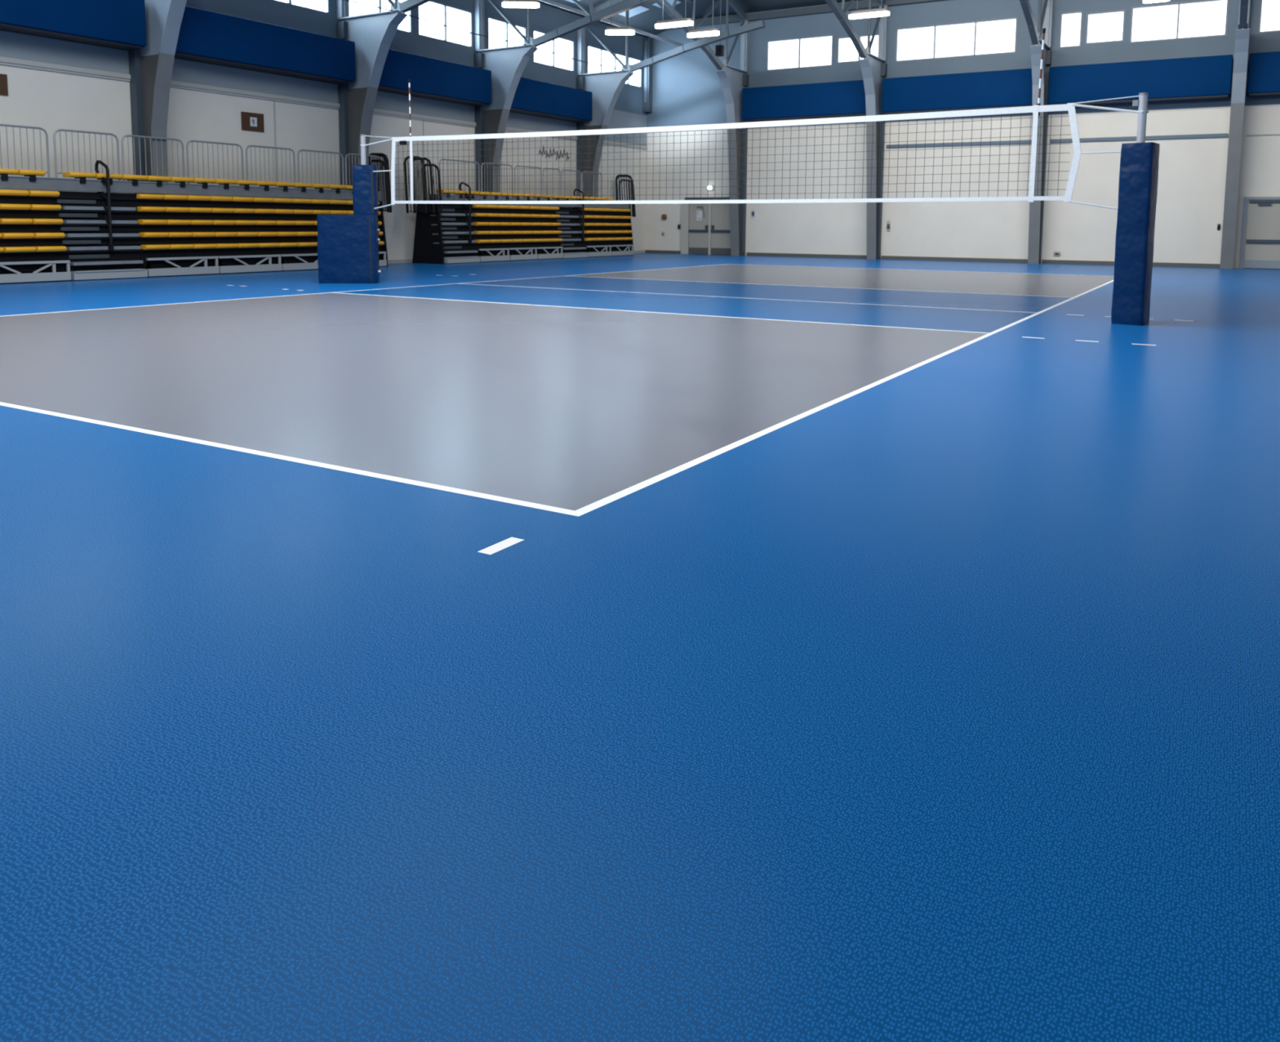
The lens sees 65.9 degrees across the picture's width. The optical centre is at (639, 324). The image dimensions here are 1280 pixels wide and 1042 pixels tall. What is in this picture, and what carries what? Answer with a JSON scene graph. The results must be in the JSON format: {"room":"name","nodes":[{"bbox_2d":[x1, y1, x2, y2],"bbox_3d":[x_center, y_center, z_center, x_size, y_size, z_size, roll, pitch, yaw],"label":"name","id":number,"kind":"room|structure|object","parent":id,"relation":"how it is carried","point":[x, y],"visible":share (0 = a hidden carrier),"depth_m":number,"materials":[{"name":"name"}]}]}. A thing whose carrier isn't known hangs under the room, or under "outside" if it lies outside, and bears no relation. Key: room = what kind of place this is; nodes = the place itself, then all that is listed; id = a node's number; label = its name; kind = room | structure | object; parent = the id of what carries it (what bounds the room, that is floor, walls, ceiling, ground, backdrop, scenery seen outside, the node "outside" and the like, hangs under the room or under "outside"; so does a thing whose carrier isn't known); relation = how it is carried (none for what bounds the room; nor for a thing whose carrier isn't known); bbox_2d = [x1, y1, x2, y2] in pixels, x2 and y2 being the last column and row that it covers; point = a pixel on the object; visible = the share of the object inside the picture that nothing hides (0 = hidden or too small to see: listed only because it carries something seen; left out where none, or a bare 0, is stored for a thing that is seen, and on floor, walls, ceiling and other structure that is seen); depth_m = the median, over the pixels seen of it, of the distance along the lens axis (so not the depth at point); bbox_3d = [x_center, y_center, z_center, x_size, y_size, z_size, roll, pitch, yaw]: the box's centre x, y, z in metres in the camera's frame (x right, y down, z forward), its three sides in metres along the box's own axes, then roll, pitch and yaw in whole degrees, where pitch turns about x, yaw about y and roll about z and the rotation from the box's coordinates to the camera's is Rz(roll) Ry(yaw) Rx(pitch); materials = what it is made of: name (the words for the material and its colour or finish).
{"room":"arena","nodes":[
{"label":"arena","id":0,"kind":"room"},
{"bbox_2d":[0,0,646,259],"bbox_3d":[-8.858,-4.540,18.236,0.001,7.150,35.300,4,7,31],"label":"wall","id":1,"kind":"structure","parent":0,"point":[51,101],"depth_m":20.71,"materials":[{"name":"white paint"}]},
{"bbox_2d":[0,73,8,95],"bbox_3d":[-10.360,-3.863,15.751,0.038,0.330,0.500,4,7,31],"label":"wall sign","id":2,"kind":"object","parent":1,"relation":"attached to","point":[3,77],"visible":1,"depth_m":15.91,"materials":[{"name":"brown wood"}]},
{"bbox_2d":[0,56,130,81],"bbox_3d":[-10.299,-4.245,15.800,0.048,0.120,4.470,4,7,31],"label":"trim","id":3,"kind":"structure","parent":1,"relation":"attached to","point":[3,60],"depth_m":16.69,"materials":[{"name":"grey metal"}]},
{"bbox_2d":[0,0,146,50],"bbox_3d":[-10.048,-5.135,15.579,0.597,0.880,4.420,4,7,31],"label":"wall panel","id":4,"kind":"object","parent":1,"relation":"attached to","point":[120,24],"visible":1,"depth_m":16.40,"materials":[{"name":"blue fabric"}]},
{"bbox_2d":[240,111,264,132],"bbox_3d":[-7.832,-4.112,19.968,0.038,0.360,0.520,4,7,31],"label":"wall sign","id":5,"kind":"object","parent":1,"relation":"attached to","point":[250,121],"visible":1,"depth_m":19.95,"materials":[{"name":"brown wood"}]},
{"bbox_2d":[170,80,339,109],"bbox_3d":[-7.844,-4.646,19.876,0.048,0.120,4.600,4,7,31],"label":"trim","id":6,"kind":"structure","parent":1,"relation":"attached to","point":[178,84],"depth_m":19.88,"materials":[{"name":"grey"}]},
{"bbox_2d":[174,5,355,84],"bbox_3d":[-7.593,-5.536,19.655,0.597,0.880,4.550,4,7,31],"label":"wall panel","id":7,"kind":"object","parent":1,"relation":"attached to","point":[207,37],"visible":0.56,"depth_m":19.43,"materials":[{"name":"blue fabric"}]},
{"bbox_2d":[273,100,277,186],"bbox_3d":[-7.573,-2.966,20.564,0.012,3.360,0.030,4,7,31],"label":"trim","id":8,"kind":"structure","parent":1,"relation":"attached to","point":[273,100],"depth_m":20.47,"materials":[{"name":"grey"}]},
{"bbox_2d":[267,0,329,14],"bbox_3d":[-7.339,-7.134,20.592,0.130,0.930,2.080,4,7,31],"label":"window","id":9,"kind":"structure","parent":1,"relation":"in","point":[318,6],"depth_m":21.11,"materials":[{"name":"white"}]},
{"bbox_2d":[349,0,412,34],"bbox_3d":[-6.028,-7.348,22.769,0.130,0.930,2.020,4,7,31],"label":"window","id":10,"kind":"structure","parent":1,"relation":"in","point":[406,26],"depth_m":22.71,"materials":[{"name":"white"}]},
{"bbox_2d":[422,120,424,157],"bbox_3d":[-5.314,-3.335,24.316,0.012,3.360,0.020,4,7,31],"label":"trim","id":11,"kind":"structure","parent":1,"relation":"attached to","point":[423,120],"depth_m":24.20,"materials":[{"name":"grey metal"}]},
{"bbox_2d":[373,108,475,127],"bbox_3d":[-5.418,-5.043,23.905,0.048,0.120,4.360,4,7,31],"label":"trim","id":12,"kind":"structure","parent":1,"relation":"attached to","point":[376,111],"depth_m":24.10,"materials":[{"name":"grey"}]},
{"bbox_2d":[377,48,491,106],"bbox_3d":[-5.166,-5.933,23.684,0.597,0.880,4.310,4,7,31],"label":"wall panel","id":13,"kind":"object","parent":1,"relation":"attached to","point":[431,78],"visible":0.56,"depth_m":23.61,"materials":[{"name":"blue fabric"}]},
{"bbox_2d":[417,0,472,48],"bbox_3d":[-4.892,-7.534,24.655,0.130,0.930,2.000,4,7,31],"label":"window","id":14,"kind":"structure","parent":1,"relation":"in","point":[433,11],"depth_m":24.64,"materials":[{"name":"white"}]},
{"bbox_2d":[487,15,526,48],"bbox_3d":[-3.635,-7.739,26.742,0.130,0.930,1.670,4,7,31],"label":"window","id":15,"kind":"structure","parent":1,"relation":"in","point":[496,28],"depth_m":26.58,"materials":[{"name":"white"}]},
{"bbox_2d":[387,249,644,263],"bbox_3d":[-8.874,-1.028,18.591,0.028,0.090,35.100,4,7,31],"label":"baseboard","id":16,"kind":"structure","parent":1,"relation":"attached to","point":[404,260],"depth_m":23.85,"materials":[{"name":"grey"}]},
{"bbox_2d":[505,126,576,140],"bbox_3d":[-3.038,-5.432,27.858,0.048,0.120,4.420,4,7,31],"label":"trim","id":17,"kind":"structure","parent":1,"relation":"attached to","point":[508,129],"depth_m":27.73,"materials":[{"name":"grey metal"}]},
{"bbox_2d":[509,76,591,122],"bbox_3d":[-2.786,-6.322,27.636,0.597,0.880,4.370,4,7,31],"label":"wall panel","id":18,"kind":"object","parent":1,"relation":"attached to","point":[532,97],"visible":0.73,"depth_m":27.64,"materials":[{"name":"blue fabric"}]},
{"bbox_2d":[533,28,574,72],"bbox_3d":[-2.532,-7.920,28.573,0.130,0.930,2.020,4,7,31],"label":"window","id":19,"kind":"structure","parent":1,"relation":"in","point":[562,46],"depth_m":28.73,"materials":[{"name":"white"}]},
{"bbox_2d":[538,145,569,161],"bbox_3d":[-2.497,-5.014,28.843,0.025,0.388,1.549,4,7,31],"label":"lettering","id":20,"kind":"object","parent":1,"relation":"attached to","point":[561,155],"depth_m":28.78,"materials":[{"name":"grey"}]},
{"bbox_2d":[586,44,641,88],"bbox_3d":[-0.823,-8.199,31.412,0.130,0.930,3.230,4,7,31],"label":"window","id":21,"kind":"structure","parent":1,"relation":"in","point":[595,55],"depth_m":31.06,"materials":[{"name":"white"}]},
{"bbox_2d":[603,140,647,150],"bbox_3d":[-0.776,-5.802,31.613,0.048,0.120,3.900,4,7,31],"label":"trim","id":22,"kind":"structure","parent":1,"relation":"attached to","point":[610,143],"depth_m":32.13,"materials":[{"name":"grey"}]},
{"bbox_2d":[642,37,653,112],"bbox_3d":[0.249,-8.315,32.854,0.240,2.400,0.265,4,7,31],"label":"post","id":23,"kind":"object","parent":1,"relation":"attached to","point":[647,42],"visible":1,"depth_m":32.78,"materials":[{"name":"grey metal"}]},
{"bbox_2d":[0,253,1279,1041],"bbox_3d":[1.533,-0.256,12.400,24.300,0.001,35.300,4,7,31],"label":"floor","id":24,"kind":"structure","parent":0,"point":[638,646],"depth_m":2.30,"materials":[{"name":"blue plastic"}]},
{"bbox_2d":[128,0,186,194],"bbox_3d":[-6.512,-4.970,16.207,6.022,8.463,0.280,4,7,31],"label":"support column","id":25,"kind":"structure","parent":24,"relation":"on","point":[150,66],"depth_m":17.55,"materials":[{"name":"grey metal"}]},
{"bbox_2d":[344,0,392,11],"bbox_3d":[-6.410,-6.412,18.839,0.028,0.074,4.780,4,7,31],"label":"rod","id":26,"kind":"object","parent":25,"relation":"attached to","point":[344,0],"visible":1,"depth_m":20.23,"materials":[{"name":"grey metal"}]},
{"bbox_2d":[0,123,391,284],"bbox_3d":[-8.427,-2.192,18.017,1.045,2.531,10.175,4,7,31],"label":"bleachers","id":27,"kind":"object","parent":24,"relation":"on","point":[63,234],"visible":0.84,"depth_m":17.32,"materials":[{"name":"black"}]},
{"bbox_2d":[316,133,381,283],"bbox_3d":[-4.714,-1.878,15.980,0.968,2.388,0.371,0,6,-8],"label":"net post","id":28,"kind":"object","parent":24,"relation":"on","point":[348,245],"visible":0.99,"depth_m":15.87,"materials":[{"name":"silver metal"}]},
{"bbox_2d":[360,95,1148,209],"bbox_3d":[0.340,-2.122,13.048,11.346,1.187,0.113,4,7,31],"label":"net","id":29,"kind":"object","parent":28,"relation":"attached to","point":[1070,107],"visible":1,"depth_m":12.18,"materials":[{"name":"grey fabric"}]},
{"bbox_2d":[408,79,412,144],"bbox_3d":[-3.574,-2.848,15.375,0.042,1.920,0.032,4,7,31],"label":"antenna","id":30,"kind":"object","parent":29,"relation":"attached to","point":[409,80],"visible":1,"depth_m":15.31,"materials":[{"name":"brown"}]},
{"bbox_2d":[1031,27,1045,202],"bbox_3d":[4.310,-2.262,10.685,0.068,1.851,0.032,4,7,31],"label":"antenna","id":31,"kind":"object","parent":29,"relation":"attached to","point":[1043,28],"visible":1,"depth_m":10.62,"materials":[{"name":"brown"}]},
{"bbox_2d":[336,0,431,199],"bbox_3d":[-4.024,-5.377,20.338,6.022,8.463,0.280,4,7,31],"label":"support column","id":32,"kind":"structure","parent":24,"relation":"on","point":[372,34],"depth_m":21.55,"materials":[{"name":"grey metal"}]},
{"bbox_2d":[403,155,635,263],"bbox_3d":[-2.830,-3.111,27.311,1.045,2.540,9.430,4,7,31],"label":"bleachers","id":33,"kind":"object","parent":24,"relation":"on","point":[445,233],"visible":0.95,"depth_m":25.88,"materials":[{"name":"black"}]},
{"bbox_2d":[474,0,656,204],"bbox_3d":[-1.659,-5.764,24.265,6.022,8.463,0.280,4,7,31],"label":"support column","id":34,"kind":"structure","parent":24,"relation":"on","point":[507,64],"depth_m":25.38,"materials":[{"name":"grey metal"}]},
{"bbox_2d":[404,13,526,45],"bbox_3d":[-3.984,-6.809,22.868,0.028,0.074,4.540,4,7,31],"label":"rod","id":35,"kind":"object","parent":34,"relation":"attached to","point":[405,13],"visible":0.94,"depth_m":22.73,"materials":[{"name":"grey metal"}]},
{"bbox_2d":[576,0,765,208],"bbox_3d":[0.734,-5.845,28.275,6.022,7.839,0.280,4,7,31],"label":"support column","id":36,"kind":"structure","parent":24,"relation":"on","point":[606,87],"depth_m":29.32,"materials":[{"name":"grey metal"}]},
{"bbox_2d":[537,47,624,71],"bbox_3d":[-1.604,-7.198,26.820,0.028,0.074,4.600,4,7,31],"label":"rod","id":37,"kind":"object","parent":36,"relation":"attached to","point":[537,47],"visible":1,"depth_m":26.73,"materials":[{"name":"grey metal"}]},
{"bbox_2d":[654,0,749,255],"bbox_3d":[1.772,-6.606,28.761,0.280,9.275,6.031,4,7,31],"label":"support column","id":38,"kind":"structure","parent":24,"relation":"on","point":[732,79],"depth_m":30.87,"materials":[{"name":"grey metal"}]},
{"bbox_2d":[825,0,888,259],"bbox_3d":[5.572,-6.340,26.499,0.280,9.275,6.031,4,7,31],"label":"support column","id":39,"kind":"structure","parent":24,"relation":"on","point":[873,68],"depth_m":28.64,"materials":[{"name":"grey metal"}]},
{"bbox_2d":[1019,0,1053,263],"bbox_3d":[9.432,-6.071,24.201,0.280,9.275,6.031,4,7,31],"label":"support column","id":40,"kind":"structure","parent":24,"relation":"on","point":[1045,20],"depth_m":26.41,"materials":[{"name":"grey metal"}]},
{"bbox_2d":[1111,92,1159,325],"bbox_3d":[5.159,-1.199,10.252,0.318,2.378,0.318,6,8,40],"label":"net post","id":41,"kind":"object","parent":24,"relation":"on","point":[1139,161],"visible":1,"depth_m":10.15,"materials":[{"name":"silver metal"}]},
{"bbox_2d":[1219,0,1250,268],"bbox_3d":[13.309,-5.800,21.893,0.280,9.275,6.031,4,7,31],"label":"support column","id":42,"kind":"structure","parent":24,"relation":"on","point":[1242,34],"depth_m":23.91,"materials":[{"name":"grey metal"}]},
{"bbox_2d":[537,0,943,46],"bbox_3d":[1.602,-8.530,11.544,24.300,3.494,35.300,4,7,31],"label":"roof truss","id":43,"kind":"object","parent":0,"point":[643,19],"depth_m":30.24,"materials":[{"name":"grey metal"}]},
{"bbox_2d":[502,0,539,8],"bbox_3d":[-2.677,-8.190,22.120,0.840,2.054,0.240,0,6,-2],"label":"ceiling light","id":44,"kind":"object","parent":43,"relation":"hanging from","point":[506,3],"visible":1,"depth_m":22.11,"materials":[{"name":"white plastic"}]},
{"bbox_2d":[605,5,634,35],"bbox_3d":[-0.482,-8.376,24.119,0.720,2.468,0.260,1,6,3],"label":"ceiling light","id":45,"kind":"object","parent":43,"relation":"hanging from","point":[611,30],"visible":1,"depth_m":24.13,"materials":[{"name":"white plastic"}]},
{"bbox_2d":[605,29,634,35],"bbox_3d":[-0.492,-7.188,24.242,0.720,0.080,0.260,1,6,3],"label":"diffuser","id":46,"kind":"object","parent":45,"relation":"attached to","point":[609,32],"depth_m":24.13,"materials":[{"name":"white plastic"}]},
{"bbox_2d":[654,0,693,28],"bbox_3d":[0.838,-8.565,23.867,1.020,2.618,0.200,4,7,29],"label":"ceiling light","id":47,"kind":"object","parent":43,"relation":"hanging from","point":[685,21],"visible":1,"depth_m":23.92,"materials":[{"name":"white plastic"}]},
{"bbox_2d":[654,20,693,28],"bbox_3d":[0.828,-7.303,23.998,1.020,0.080,0.200,4,7,29],"label":"diffuser","id":48,"kind":"object","parent":47,"relation":"attached to","point":[660,24],"depth_m":23.93,"materials":[{"name":"white plastic"}]},
{"bbox_2d":[687,0,719,37],"bbox_3d":[1.596,-8.628,24.623,0.860,2.760,0.200,3,7,27],"label":"ceiling light","id":49,"kind":"object","parent":43,"relation":"hanging from","point":[705,32],"visible":1,"depth_m":24.68,"materials":[{"name":"white plastic"}]},
{"bbox_2d":[687,31,719,37],"bbox_3d":[1.585,-7.295,24.761,0.860,0.080,0.200,3,7,27],"label":"diffuser","id":50,"kind":"object","parent":49,"relation":"attached to","point":[691,33],"depth_m":24.71,"materials":[{"name":"white plastic"}]},
{"bbox_2d":[715,0,724,56],"bbox_3d":[2.295,-8.885,28.137,0.200,2.380,0.200,4,7,31],"label":"loudspeaker","id":51,"kind":"object","parent":43,"relation":"hanging from","point":[719,49],"visible":1,"depth_m":28.16,"materials":[{"name":"black plastic"}]},
{"bbox_2d":[848,0,889,18],"bbox_3d":[5.697,-9.053,24.373,1.020,2.805,0.200,4,7,29],"label":"ceiling light","id":52,"kind":"object","parent":43,"relation":"hanging from","point":[882,11],"visible":1,"depth_m":24.42,"materials":[{"name":"white plastic"}]},
{"bbox_2d":[848,10,889,18],"bbox_3d":[5.686,-7.698,24.513,1.020,0.080,0.200,4,7,29],"label":"diffuser","id":53,"kind":"object","parent":52,"relation":"attached to","point":[858,14],"depth_m":24.45,"materials":[{"name":"white plastic"}]},
{"bbox_2d":[1142,0,1169,3],"bbox_3d":[11.852,-8.582,22.528,0.550,2.330,0.200,4,7,31],"label":"ceiling light","id":54,"kind":"object","parent":43,"relation":"hanging from","point":[1144,1],"visible":1,"depth_m":22.63,"materials":[{"name":"white plastic"}]},
{"bbox_2d":[645,0,1279,269],"bbox_3d":[10.638,-5.519,27.075,24.300,7.600,0.001,4,7,31],"label":"wall","id":55,"kind":"structure","parent":0,"point":[687,89],"depth_m":28.03,"materials":[{"name":"white paint"}]},
{"bbox_2d":[662,213,666,219],"bbox_3d":[0.813,-3.632,33.119,0.170,0.180,0.100,4,7,31],"label":"bell","id":56,"kind":"object","parent":55,"relation":"attached to","point":[664,215],"visible":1,"depth_m":33.07,"materials":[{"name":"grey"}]},
{"bbox_2d":[680,196,730,254],"bbox_3d":[2.201,-3.243,32.285,1.980,1.860,0.157,4,7,31],"label":"door","id":57,"kind":"structure","parent":55,"relation":"in","point":[705,228],"depth_m":32.33,"materials":[{"name":"beige metal"}]},
{"bbox_2d":[706,185,714,190],"bbox_3d":[2.277,-4.475,32.149,0.260,0.160,0.110,4,7,31],"label":"emergency light","id":58,"kind":"object","parent":55,"relation":"attached to","point":[710,187],"visible":0.92,"depth_m":32.11,"materials":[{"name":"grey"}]},
{"bbox_2d":[751,208,755,217],"bbox_3d":[3.611,-3.558,31.464,0.140,0.260,0.078,4,7,31],"label":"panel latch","id":59,"kind":"object","parent":55,"relation":"attached to","point":[753,211],"visible":1,"depth_m":31.45,"materials":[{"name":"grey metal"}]},
{"bbox_2d":[765,34,833,71],"bbox_3d":[4.910,-8.344,30.311,2.170,0.940,0.130,4,7,31],"label":"window","id":60,"kind":"structure","parent":55,"relation":"in","point":[811,51],"depth_m":30.28,"materials":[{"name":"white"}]},
{"bbox_2d":[741,80,866,121],"bbox_3d":[5.070,-6.783,29.951,4.100,0.990,0.597,4,7,31],"label":"wall panel","id":61,"kind":"object","parent":55,"relation":"attached to","point":[843,98],"visible":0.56,"depth_m":29.70,"materials":[{"name":"blue fabric"}]},
{"bbox_2d":[836,33,878,63],"bbox_3d":[6.535,-8.211,29.346,1.380,0.780,0.130,4,7,31],"label":"window","id":62,"kind":"structure","parent":55,"relation":"in","point":[846,52],"depth_m":29.48,"materials":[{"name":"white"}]},
{"bbox_2d":[886,220,890,231],"bbox_3d":[7.363,-2.937,29.261,0.100,0.320,0.070,4,7,31],"label":"panel latch","id":63,"kind":"object","parent":55,"relation":"attached to","point":[888,225],"visible":1,"depth_m":29.25,"materials":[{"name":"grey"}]},
{"bbox_2d":[644,249,1219,267],"bbox_3d":[10.594,-1.787,27.439,24.260,0.100,0.048,4,7,31],"label":"baseboard","id":64,"kind":"structure","parent":55,"relation":"attached to","point":[829,255],"depth_m":28.25,"materials":[{"name":"grey"}]},
{"bbox_2d":[894,16,1017,62],"bbox_3d":[8.911,-8.050,27.931,3.360,0.970,0.130,4,7,31],"label":"window","id":65,"kind":"structure","parent":55,"relation":"in","point":[993,36],"depth_m":27.89,"materials":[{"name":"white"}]},
{"bbox_2d":[880,67,1032,114],"bbox_3d":[8.908,-6.514,27.666,4.190,0.990,0.597,4,7,31],"label":"wall panel","id":66,"kind":"object","parent":55,"relation":"attached to","point":[1007,88],"visible":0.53,"depth_m":27.38,"materials":[{"name":"blue fabric"}]},
{"bbox_2d":[886,139,1031,147],"bbox_3d":[9.031,-5.145,28.043,4.100,0.090,0.058,4,7,31],"label":"trim","id":67,"kind":"structure","parent":55,"relation":"attached to","point":[1025,141],"depth_m":27.99,"materials":[{"name":"grey metal"}]},
{"bbox_2d":[1053,251,1060,256],"bbox_3d":[11.385,-1.951,26.947,0.180,0.130,0.050,4,7,31],"label":"socket","id":68,"kind":"object","parent":55,"relation":"attached to","point":[1055,253],"visible":1,"depth_m":26.94,"materials":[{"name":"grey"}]},
{"bbox_2d":[1058,10,1083,48],"bbox_3d":[11.518,-7.883,26.377,0.560,0.940,0.130,4,7,31],"label":"window","id":69,"kind":"structure","parent":55,"relation":"in","point":[1070,22],"depth_m":26.37,"materials":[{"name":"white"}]},
{"bbox_2d":[1084,8,1125,44],"bbox_3d":[12.235,-7.822,25.951,0.930,0.820,0.130,4,7,31],"label":"window","id":70,"kind":"structure","parent":55,"relation":"in","point":[1108,26],"depth_m":25.94,"materials":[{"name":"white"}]},
{"bbox_2d":[1050,133,1227,142],"bbox_3d":[12.912,-4.874,25.733,4.150,0.090,0.058,4,7,31],"label":"trim","id":71,"kind":"structure","parent":55,"relation":"attached to","point":[1218,135],"depth_m":25.55,"materials":[{"name":"grey metal"}]},
{"bbox_2d":[1047,54,1232,105],"bbox_3d":[12.772,-6.244,25.365,4.180,0.990,0.597,4,7,31],"label":"wall panel","id":72,"kind":"object","parent":55,"relation":"attached to","point":[1199,77],"visible":0.83,"depth_m":25.03,"materials":[{"name":"blue fabric"}]},
{"bbox_2d":[1128,0,1229,43],"bbox_3d":[13.680,-7.716,25.091,2.180,0.930,0.130,4,7,31],"label":"window","id":73,"kind":"structure","parent":55,"relation":"in","point":[1199,19],"depth_m":25.06,"materials":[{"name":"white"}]},
{"bbox_2d":[1217,223,1220,230],"bbox_3d":[14.620,-2.480,24.936,0.070,0.160,0.070,4,7,31],"label":"panel latch","id":74,"kind":"object","parent":55,"relation":"attached to","point":[1218,224],"visible":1,"depth_m":24.93,"materials":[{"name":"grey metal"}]},
{"bbox_2d":[1238,196,1279,268],"bbox_3d":[15.465,-2.279,24.421,1.020,1.780,0.107,4,7,31],"label":"door","id":75,"kind":"structure","parent":55,"relation":"in","point":[1262,246],"depth_m":24.47,"materials":[{"name":"grey paint"}]},
{"bbox_2d":[1246,51,1279,97],"bbox_3d":[16.769,-5.965,22.986,4.460,0.990,0.597,4,7,31],"label":"wall panel","id":76,"kind":"object","parent":55,"relation":"attached to","point":[1264,68],"visible":1,"depth_m":23.71,"materials":[{"name":"blue fabric"}]},
{"bbox_2d":[1246,133,1279,136],"bbox_3d":[18.002,-4.500,22.722,6.900,0.030,0.028,4,7,31],"label":"trim","id":77,"kind":"structure","parent":55,"relation":"attached to","point":[1257,134],"depth_m":24.29,"materials":[{"name":"grey metal"}]},
{"bbox_2d":[1257,0,1279,33],"bbox_3d":[16.085,-7.548,23.659,2.110,0.930,0.130,4,7,31],"label":"window","id":78,"kind":"structure","parent":55,"relation":"in","point":[1269,10],"depth_m":24.09,"materials":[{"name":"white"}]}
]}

